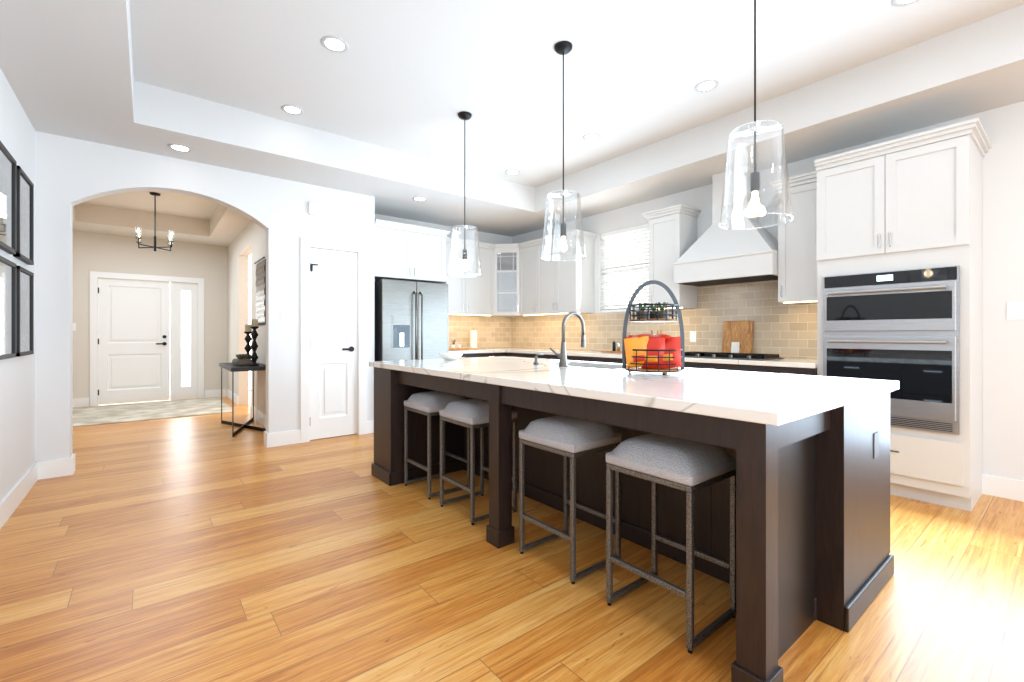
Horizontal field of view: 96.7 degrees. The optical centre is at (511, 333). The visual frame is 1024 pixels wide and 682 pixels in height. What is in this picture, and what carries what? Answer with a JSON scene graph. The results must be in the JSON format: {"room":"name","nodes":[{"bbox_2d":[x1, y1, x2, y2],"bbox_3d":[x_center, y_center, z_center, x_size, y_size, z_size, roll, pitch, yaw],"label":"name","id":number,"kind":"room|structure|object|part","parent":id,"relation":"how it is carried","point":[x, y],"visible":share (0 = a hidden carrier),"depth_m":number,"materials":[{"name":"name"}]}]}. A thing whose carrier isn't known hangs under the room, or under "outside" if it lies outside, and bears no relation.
{"room":"kitchen","nodes":[
{"label":"kitchen","id":0,"kind":"room"},
{"bbox_2d":[0,68,39,501],"bbox_3d":[-0.749,-0.225,-0.280,0.140,2.750,9.800,0,0,-39],"label":"wall","id":1,"kind":"structure","parent":0,"point":[19,376],"depth_m":3.20,"materials":[{"name":"paint"}]},
{"bbox_2d":[0,141,19,256],"bbox_3d":[-3.058,-0.810,2.739,0.030,0.600,0.480,0,0,-39],"label":"picture frame","id":2,"kind":"object","parent":1,"relation":"attached to","point":[17,242],"depth_m":2.83,"materials":[{"name":"black wood"}]},
{"bbox_2d":[0,249,19,359],"bbox_3d":[-3.058,-0.150,2.739,0.030,0.600,0.480,0,0,-39],"label":"picture frame","id":3,"kind":"object","parent":1,"relation":"attached to","point":[9,272],"depth_m":2.83,"materials":[{"name":"black wood"}]},
{"bbox_2d":[0,461,39,528],"bbox_3d":[-0.735,1.080,-0.173,0.016,0.140,9.650,0,0,-39],"label":"baseboard","id":4,"kind":"structure","parent":1,"relation":"attached to","point":[14,497],"depth_m":3.05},
{"bbox_2d":[16,167,33,264],"bbox_3d":[-3.415,-0.810,3.184,0.030,0.600,0.480,0,0,-39],"label":"picture frame","id":5,"kind":"object","parent":1,"relation":"attached to","point":[26,185],"depth_m":3.22,"materials":[{"name":"black wood"}]},
{"bbox_2d":[20,261,33,355],"bbox_3d":[-3.415,-0.150,3.184,0.030,0.600,0.480,0,0,-39],"label":"picture frame","id":6,"kind":"object","parent":1,"relation":"attached to","point":[26,277],"depth_m":3.22,"materials":[{"name":"black wood"}]},
{"bbox_2d":[40,228,67,411],"bbox_3d":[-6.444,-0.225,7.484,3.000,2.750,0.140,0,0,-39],"label":"wall","id":7,"kind":"structure","parent":0,"point":[44,384],"depth_m":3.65,"materials":[{"name":"paint"}]},
{"bbox_2d":[73,398,88,407],"bbox_3d":[-7.114,1.080,6.848,1.100,0.140,0.016,0,0,-39],"label":"baseboard","id":8,"kind":"structure","parent":7,"relation":"attached to","point":[79,402],"depth_m":7.13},
{"bbox_2d":[90,271,203,405],"bbox_3d":[-6.115,0.080,7.697,1.500,2.140,0.118,0,0,-39],"label":"door","id":9,"kind":"structure","parent":7,"relation":"attached to","point":[146,341],"depth_m":7.66,"materials":[{"name":"white wood"}]},
{"bbox_2d":[205,389,225,397],"bbox_3d":[-5.373,1.080,8.242,0.320,0.140,0.016,0,0,-39],"label":"baseboard","id":10,"kind":"structure","parent":7,"relation":"attached to","point":[208,393],"depth_m":8.24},
{"bbox_2d":[68,137,375,457],"bbox_3d":[-2.647,-0.225,4.568,2.560,2.750,0.140,0,0,-39],"label":"wall","id":11,"kind":"structure","parent":0,"point":[95,170],"depth_m":5.14,"materials":[{"name":"paint"}]},
{"bbox_2d":[40,454,74,476],"bbox_3d":[-4.208,1.080,3.418,1.346,0.140,0.016,0,0,-39],"label":"baseboard","id":12,"kind":"structure","parent":11,"relation":"attached to","point":[65,465],"depth_m":3.65,"materials":[{"name":"white wood"}]},
{"bbox_2d":[266,430,300,447],"bbox_3d":[-2.355,1.080,4.702,0.316,0.140,0.016,0,0,-39],"label":"baseboard","id":13,"kind":"structure","parent":11,"relation":"attached to","point":[275,439],"depth_m":4.69,"materials":[{"name":"white wood"}]},
{"bbox_2d":[309,202,329,217],"bbox_3d":[-2.080,-1.333,4.909,0.206,0.138,0.035,0,0,-39],"label":"door chime","id":14,"kind":"object","parent":11,"relation":"attached to","point":[316,209],"depth_m":4.90,"materials":[{"name":"white plastic"}]},
{"bbox_2d":[300,237,366,442],"bbox_3d":[-1.993,0.065,5.071,0.710,2.170,0.173,0,0,-39],"label":"door","id":15,"kind":"structure","parent":11,"relation":"attached to","point":[333,342],"depth_m":5.04,"materials":[{"name":"white wood"}]},
{"bbox_2d":[254,257,265,325],"bbox_3d":[-3.238,-0.530,5.848,0.039,0.840,0.638,0,0,-39],"label":"wall art","id":16,"kind":"object","parent":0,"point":[260,294],"visible":1,"depth_m":5.78,"materials":[{"name":"black metal"}]},
{"bbox_2d":[288,180,307,430],"bbox_3d":[-3.761,-0.225,6.654,0.150,2.750,4.790,0,0,-39],"label":"wall","id":17,"kind":"structure","parent":0,"point":[297,191],"depth_m":4.77,"materials":[{"name":"paint"}]},
{"bbox_2d":[226,389,238,404],"bbox_3d":[-4.830,1.080,7.855,0.016,0.140,1.300,0,0,-39],"label":"baseboard","id":18,"kind":"structure","parent":17,"relation":"attached to","point":[228,393],"depth_m":7.86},
{"bbox_2d":[250,405,265,426],"bbox_3d":[-3.057,1.080,5.642,0.016,0.140,2.050,0,0,-39],"label":"baseboard","id":19,"kind":"structure","parent":17,"relation":"attached to","point":[259,416],"depth_m":5.95,"materials":[{"name":"white wood"}]},
{"bbox_2d":[376,214,511,348],"bbox_3d":[-1.377,-0.225,6.508,3.390,2.750,0.180,0,0,-39],"label":"wall","id":20,"kind":"structure","parent":0,"point":[482,236],"depth_m":6.90,"materials":[{"name":"paint"}]},
{"bbox_2d":[445,237,494,315],"bbox_3d":[-0.759,-0.809,6.657,1.040,1.071,0.395,0,0,-39],"label":"upper cabinet","id":21,"kind":"object","parent":20,"relation":"attached to","point":[471,296],"visible":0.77,"depth_m":6.60,"materials":[{"name":"white wood"}]},
{"bbox_2d":[449,315,512,347],"bbox_3d":[-0.649,-0.025,6.993,1.620,0.507,0.012,0,0,-39],"label":"tile backsplash","id":22,"kind":"structure","parent":20,"relation":"attached to","point":[492,331],"depth_m":7.15,"materials":[{"name":"beige tile"}]},
{"bbox_2d":[491,243,528,316],"bbox_3d":[-0.053,-0.812,7.057,0.654,1.065,0.654,0,0,-39],"label":"upper cabinet","id":23,"kind":"object","parent":20,"relation":"attached to","point":[506,280],"visible":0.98,"depth_m":6.86,"materials":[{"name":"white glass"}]},
{"bbox_2d":[0,391,1023,681],"bbox_3d":[-0.596,1.180,2.982,8.000,0.060,15.400,0,0,-39],"label":"floor","id":24,"kind":"structure","parent":0,"point":[198,549],"depth_m":2.06,"materials":[{"name":"brown wood"}]},
{"bbox_2d":[73,397,234,426],"bbox_3d":[-5.475,1.143,6.794,2.050,0.011,1.950,0,0,-39],"label":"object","id":25,"kind":"object","parent":24,"relation":"on","point":[104,414],"visible":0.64,"depth_m":6.67,"materials":[{"name":"beige carpet"}]},
{"bbox_2d":[219,362,265,436],"bbox_3d":[-3.280,0.762,5.573,0.410,0.775,1.100,0,0,-39],"label":"console table","id":26,"kind":"object","parent":24,"relation":"on","point":[232,368],"visible":0.6,"depth_m":5.34,"materials":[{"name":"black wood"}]},
{"bbox_2d":[232,319,258,365],"bbox_3d":[-3.181,0.102,5.434,0.230,0.545,0.460,0,0,-39],"label":"candle holders","id":27,"kind":"object","parent":26,"relation":"on","point":[247,359],"visible":1,"depth_m":5.33,"materials":[{"name":"black metal"}]},
{"bbox_2d":[375,279,447,360],"bbox_3d":[-1.382,0.247,5.833,0.887,1.775,0.846,0,0,-39],"label":"refrigerator","id":28,"kind":"object","parent":24,"relation":"on","point":[411,320],"visible":0.52,"depth_m":5.48,"materials":[{"name":"silver metal"}]},
{"bbox_2d":[375,219,449,352],"bbox_3d":[-1.412,-0.098,5.909,1.005,2.495,0.748,0,0,-39],"label":"tall cabinet","id":29,"kind":"object","parent":24,"relation":"on","point":[406,252],"visible":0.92,"depth_m":5.65,"materials":[{"name":"white wood"}]},
{"bbox_2d":[404,391,470,499],"bbox_3d":[-0.562,0.793,3.413,0.358,0.713,0.398,0,0,-39],"label":"stool","id":30,"kind":"object","parent":24,"relation":"on","point":[428,404],"visible":0.69,"depth_m":3.31,"materials":[{"name":"grey metal"}]},
{"bbox_2d":[449,352,476,357],"bbox_3d":[-0.885,0.710,6.406,0.519,0.880,0.630,0,0,-39],"label":"base cabinet","id":31,"kind":"object","parent":24,"relation":"on","point":[465,354],"depth_m":6.22,"materials":[{"name":"brown wood"}]},
{"bbox_2d":[439,398,516,524],"bbox_3d":[-0.225,0.793,2.991,0.358,0.713,0.398,0,0,-39],"label":"stool","id":32,"kind":"object","parent":24,"relation":"on","point":[472,414],"visible":0.9,"depth_m":2.92,"materials":[{"name":"grey metal"}]},
{"bbox_2d":[477,352,504,356],"bbox_3d":[-0.482,0.710,6.729,0.514,0.880,0.630,0,0,-39],"label":"base cabinet","id":33,"kind":"object","parent":24,"relation":"on","point":[479,354],"depth_m":6.46,"materials":[{"name":"brown wood"}]},
{"bbox_2d":[449,348,504,351],"bbox_3d":[-0.693,0.250,6.554,1.002,0.040,0.640,0,0,-39],"label":"countertop","id":34,"kind":"structure","parent":33,"relation":"on","point":[483,349],"depth_m":6.47,"materials":[{"name":"white stone"}]},
{"bbox_2d":[449,340,469,349],"bbox_3d":[-0.856,0.159,6.522,0.420,0.140,0.250,0,0,-39],"label":"accessory","id":35,"kind":"object","parent":34,"relation":"on","point":[458,345],"depth_m":6.50,"materials":[{"name":"brown wood"}]},
{"bbox_2d":[470,328,477,348],"bbox_3d":[-0.574,0.068,6.793,0.138,0.323,0.138,0,0,24],"label":"accessory","id":36,"kind":"object","parent":34,"relation":"on","point":[473,333],"depth_m":6.75,"materials":[{"name":"beige paper"}]},
{"bbox_2d":[505,352,524,356],"bbox_3d":[0.276,0.710,6.665,0.631,0.880,0.458,0,0,-39],"label":"base cabinet","id":37,"kind":"object","parent":24,"relation":"on","point":[512,354],"depth_m":6.44,"materials":[{"name":"brown wood"}]},
{"bbox_2d":[525,352,559,359],"bbox_3d":[0.654,0.710,6.194,0.631,0.880,0.750,0,0,-39],"label":"base cabinet","id":38,"kind":"object","parent":24,"relation":"on","point":[547,355],"depth_m":5.99,"materials":[{"name":"brown wood"}]},
{"bbox_2d":[518,415,620,583],"bbox_3d":[0.294,0.793,2.344,0.358,0.713,0.398,0,0,-39],"label":"stool","id":39,"kind":"object","parent":24,"relation":"on","point":[572,438],"visible":0.92,"depth_m":2.25,"materials":[{"name":"grey metal"}]},
{"bbox_2d":[567,356,608,362],"bbox_3d":[1.123,0.710,5.609,0.631,0.880,0.750,0,0,-39],"label":"base cabinet","id":40,"kind":"object","parent":24,"relation":"on","point":[605,359],"depth_m":5.35,"materials":[{"name":"brown wood"}]},
{"bbox_2d":[609,356,626,363],"bbox_3d":[1.570,0.710,5.051,0.631,0.880,0.680,0,0,-39],"label":"base cabinet","id":41,"kind":"object","parent":24,"relation":"on","point":[612,359],"depth_m":5.07,"materials":[{"name":"brown wood"}]},
{"bbox_2d":[371,364,893,681],"bbox_3d":[0.350,0.708,2.952,1.388,0.884,3.060,0,0,-39],"label":"kitchen island","id":42,"kind":"object","parent":24,"relation":"on","point":[810,454],"depth_m":1.88,"materials":[{"name":"wood"}]},
{"bbox_2d":[369,358,868,427],"bbox_3d":[0.144,0.245,2.787,0.890,0.040,3.090,0,0,-39],"label":"island countertop","id":43,"kind":"structure","parent":42,"relation":"on","point":[771,403],"depth_m":1.91,"materials":[{"name":"white stone"}]},
{"bbox_2d":[439,353,462,359],"bbox_3d":[-0.526,0.197,3.935,0.210,0.055,0.210,0,0,-39],"label":"candy bowl","id":44,"kind":"object","parent":43,"relation":"on","point":[450,356],"visible":1,"depth_m":3.87,"materials":[{"name":"white ceramic"}]},
{"bbox_2d":[533,353,543,363],"bbox_3d":[0.197,0.184,3.368,0.092,0.080,0.043,0,0,-39],"label":"soap dispenser","id":45,"kind":"object","parent":43,"relation":"on","point":[536,360],"visible":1,"depth_m":3.34,"materials":[{"name":"silver metal"}]},
{"bbox_2d":[549,311,585,366],"bbox_3d":[0.402,0.033,3.219,0.254,0.382,0.139,0,0,-39],"label":"faucet","id":46,"kind":"object","parent":43,"relation":"on","point":[562,355],"visible":1,"depth_m":3.13,"materials":[{"name":"silver metal"}]},
{"bbox_2d":[622,280,684,374],"bbox_3d":[0.810,-0.042,2.602,0.344,0.531,0.353,0,0,-39],"label":"fruit basket","id":47,"kind":"object","parent":43,"relation":"on","point":[663,354],"visible":1,"depth_m":2.53,"materials":[{"name":"black metal"}]},
{"bbox_2d":[606,433,735,653],"bbox_3d":[0.657,0.793,1.891,0.358,0.713,0.398,0,0,-39],"label":"stool","id":48,"kind":"object","parent":24,"relation":"on","point":[689,467],"visible":0.94,"depth_m":1.80,"materials":[{"name":"grey metal"}]},
{"bbox_2d":[685,360,760,371],"bbox_3d":[2.080,0.710,4.414,0.631,0.880,0.950,0,0,-39],"label":"base cabinet","id":49,"kind":"object","parent":24,"relation":"on","point":[703,364],"depth_m":4.14,"materials":[{"name":"brown wood"}]},
{"bbox_2d":[505,348,816,367],"bbox_3d":[1.178,0.250,5.531,0.641,0.040,4.576,0,0,-39],"label":"countertop","id":50,"kind":"structure","parent":49,"relation":"on","point":[804,363],"depth_m":4.18,"materials":[{"name":"white stone"}]},
{"bbox_2d":[601,341,621,352],"bbox_3d":[1.280,0.160,5.600,0.200,0.138,0.300,0,0,-39],"label":"accessory","id":51,"kind":"object","parent":50,"relation":"on","point":[613,344],"depth_m":5.56,"materials":[{"name":"brown wood"}]},
{"bbox_2d":[685,352,783,360],"bbox_3d":[2.037,0.208,4.387,0.450,0.041,0.900,0,0,-39],"label":"cooktop","id":52,"kind":"object","parent":50,"relation":"in","point":[738,356],"visible":0.94,"depth_m":4.19,"materials":[{"name":"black metal"}]},
{"bbox_2d":[722,321,752,352],"bbox_3d":[2.259,0.048,4.584,0.107,0.358,0.290,0,0,-39],"label":"accessory","id":53,"kind":"object","parent":50,"relation":"on","point":[737,336],"depth_m":4.57,"materials":[{"name":"brown wood"}]},
{"bbox_2d":[761,364,816,375],"bbox_3d":[2.495,0.710,3.896,0.631,0.880,0.378,0,0,-39],"label":"base cabinet","id":54,"kind":"object","parent":24,"relation":"on","point":[796,366],"depth_m":3.70,"materials":[{"name":"brown wood"}]},
{"bbox_2d":[814,118,990,510],"bbox_3d":[2.869,-0.098,3.377,0.696,2.495,0.893,0,0,-39],"label":"tall cabinet","id":55,"kind":"object","parent":24,"relation":"on","point":[899,259],"visible":0.79,"depth_m":3.12,"materials":[{"name":"white wood"}]},
{"bbox_2d":[0,0,1023,246],"bbox_3d":[-0.542,-1.875,2.955,6.830,0.550,14.590,0,0,-39],"label":"ceiling","id":56,"kind":"structure","parent":0,"point":[390,94],"depth_m":3.38,"materials":[{"name":"paint"}]},
{"bbox_2d":[136,192,173,250],"bbox_3d":[-4.752,-1.484,6.059,0.399,0.769,0.399,0,0,-39],"label":"chandelier","id":57,"kind":"object","parent":56,"relation":"hanging from","point":[138,232],"visible":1,"depth_m":6.05,"materials":[{"name":"black metal"}]},
{"bbox_2d":[167,144,192,151],"bbox_3d":[-2.854,-1.597,3.915,0.175,0.007,0.175,0,0,-45],"label":"recessed light","id":58,"kind":"object","parent":56,"relation":"in","point":[178,147],"depth_m":3.90,"materials":[{"name":"white"}]},
{"bbox_2d":[281,105,303,114],"bbox_3d":[-1.881,-1.916,3.900,0.175,0.007,0.175,0,0,-45],"label":"recessed light","id":59,"kind":"object","parent":56,"relation":"in","point":[290,109],"depth_m":3.89,"materials":[{"name":"white"}]},
{"bbox_2d":[321,36,348,52],"bbox_3d":[-1.175,-1.916,3.018,0.175,0.007,0.175,0,0,-45],"label":"recessed light","id":60,"kind":"object","parent":56,"relation":"in","point":[335,44],"depth_m":3.02,"materials":[{"name":"white"}]},
{"bbox_2d":[412,197,426,200],"bbox_3d":[-1.091,-1.597,5.392,0.175,0.007,0.175,0,0,-45],"label":"recessed light","id":61,"kind":"object","parent":56,"relation":"in","point":[414,198],"depth_m":5.37,"materials":[{"name":"white"}]},
{"bbox_2d":[448,111,481,277],"bbox_3d":[-0.413,-1.214,3.987,0.302,1.410,0.302,0,0,-39],"label":"pendant light","id":62,"kind":"object","parent":56,"relation":"hanging from","point":[464,115],"visible":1,"depth_m":3.97,"materials":[{"name":"clear glass"}]},
{"bbox_2d":[505,169,519,174],"bbox_3d":[0.006,-1.916,5.399,0.175,0.007,0.175,0,0,-45],"label":"recessed light","id":63,"kind":"object","parent":56,"relation":"in","point":[512,171],"depth_m":5.40,"materials":[{"name":"white"}]},
{"bbox_2d":[541,41,585,260],"bbox_3d":[0.343,-1.214,3.042,0.302,1.410,0.302,0,0,-39],"label":"pendant light","id":64,"kind":"object","parent":56,"relation":"hanging from","point":[563,48],"visible":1,"depth_m":3.02,"materials":[{"name":"clear glass"}]},
{"bbox_2d":[582,133,600,140],"bbox_3d":[0.775,-1.916,4.439,0.175,0.007,0.175,0,0,-45],"label":"recessed light","id":65,"kind":"object","parent":56,"relation":"in","point":[591,136],"depth_m":4.44,"materials":[{"name":"white"}]},
{"bbox_2d":[694,80,718,91],"bbox_3d":[1.506,-1.916,3.526,0.175,0.007,0.175,0,0,27],"label":"recessed light","id":66,"kind":"object","parent":56,"relation":"in","point":[707,85],"depth_m":3.52,"materials":[{"name":"white"}]},
{"bbox_2d":[719,0,793,229],"bbox_3d":[1.112,-1.214,2.083,0.302,1.410,0.302,0,0,-39],"label":"pendant light","id":67,"kind":"object","parent":56,"relation":"hanging from","point":[755,127],"visible":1,"depth_m":2.07,"materials":[{"name":"clear glass"}]},
{"bbox_2d":[891,0,918,6],"bbox_3d":[2.263,-1.916,2.582,0.175,0.007,0.175,0,0,-45],"label":"recessed light","id":68,"kind":"object","parent":56,"relation":"in","point":[897,3],"depth_m":2.63,"materials":[{"name":"white"}]},
{"bbox_2d":[512,101,1023,480],"bbox_3d":[3.297,-0.225,3.513,0.140,2.750,10.660,0,0,-39],"label":"wall","id":69,"kind":"structure","parent":0,"point":[1003,163],"depth_m":3.23,"materials":[{"name":"paint"}]},
{"bbox_2d":[518,229,596,315],"bbox_3d":[0.603,-0.809,6.445,0.395,1.071,1.215,0,0,-39],"label":"upper cabinet","id":70,"kind":"object","parent":69,"relation":"attached to","point":[553,287],"visible":0.83,"depth_m":6.20,"materials":[{"name":"white wood"}]},
{"bbox_2d":[600,223,648,311],"bbox_3d":[1.458,-0.810,5.794,0.119,1.040,0.780,0,0,-39],"label":"kitchen window","id":71,"kind":"structure","parent":69,"relation":"in","point":[620,275],"depth_m":5.79,"materials":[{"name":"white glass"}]},
{"bbox_3d":[1.434,-0.811,5.775,0.050,1.034,0.760,0,0,-39],"label":"kitchen window","id":72,"kind":"part","parent":71,"relation":"part of","materials":[{"name":"white glass"}]},
{"bbox_2d":[513,280,816,358],"bbox_3d":[1.424,-0.171,5.729,0.011,0.799,4.578,0,0,-39],"label":"tile backsplash","id":73,"kind":"structure","parent":69,"relation":"attached to","point":[785,330],"depth_m":4.84,"materials":[{"name":"beige tile"}]},
{"bbox_2d":[643,204,700,308],"bbox_3d":[1.755,-0.809,5.007,0.395,1.071,0.470,0,0,-39],"label":"upper cabinet","id":74,"kind":"object","parent":69,"relation":"attached to","point":[672,234],"visible":0.75,"depth_m":4.89,"materials":[{"name":"white wood"}]},
{"bbox_2d":[690,331,695,341],"bbox_3d":[1.993,0.030,5.008,0.006,0.120,0.075,0,0,-39],"label":"switch plate","id":75,"kind":"object","parent":69,"relation":"attached to","point":[692,333],"depth_m":5.01,"materials":[{"name":"white plastic"}]},
{"bbox_2d":[674,166,777,286],"bbox_3d":[2.138,-1.056,4.461,0.460,1.084,0.946,0,0,-39],"label":"range hood","id":76,"kind":"object","parent":69,"relation":"attached to","point":[715,253],"visible":0.73,"depth_m":4.36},
{"bbox_2d":[770,171,816,303],"bbox_3d":[2.573,-0.809,3.986,0.395,1.071,0.425,0,0,-39],"label":"upper cabinet","id":77,"kind":"object","parent":69,"relation":"attached to","point":[797,259],"visible":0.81,"depth_m":3.90,"materials":[{"name":"white wood"}]},
{"bbox_2d":[982,474,1023,501],"bbox_3d":[4.922,1.080,1.361,0.016,0.140,4.910,0,0,-39],"label":"baseboard","id":78,"kind":"structure","parent":69,"relation":"attached to","point":[996,486],"depth_m":3.19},
{"bbox_2d":[1007,302,1023,319],"bbox_3d":[3.502,-0.159,3.138,0.009,0.120,0.120,0,0,-39],"label":"switch plate","id":79,"kind":"object","parent":69,"relation":"attached to","point":[1015,310],"depth_m":3.15,"materials":[{"name":"white plastic"}]},
{"label":"outside","id":80,"kind":"structure","parent":0,"visible":0},
{"bbox_2d":[248,231,648,389],"bbox_3d":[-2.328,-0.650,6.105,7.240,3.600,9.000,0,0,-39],"label":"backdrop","id":81,"kind":"structure","parent":80,"point":[249,308],"depth_m":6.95,"materials":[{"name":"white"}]}
]}

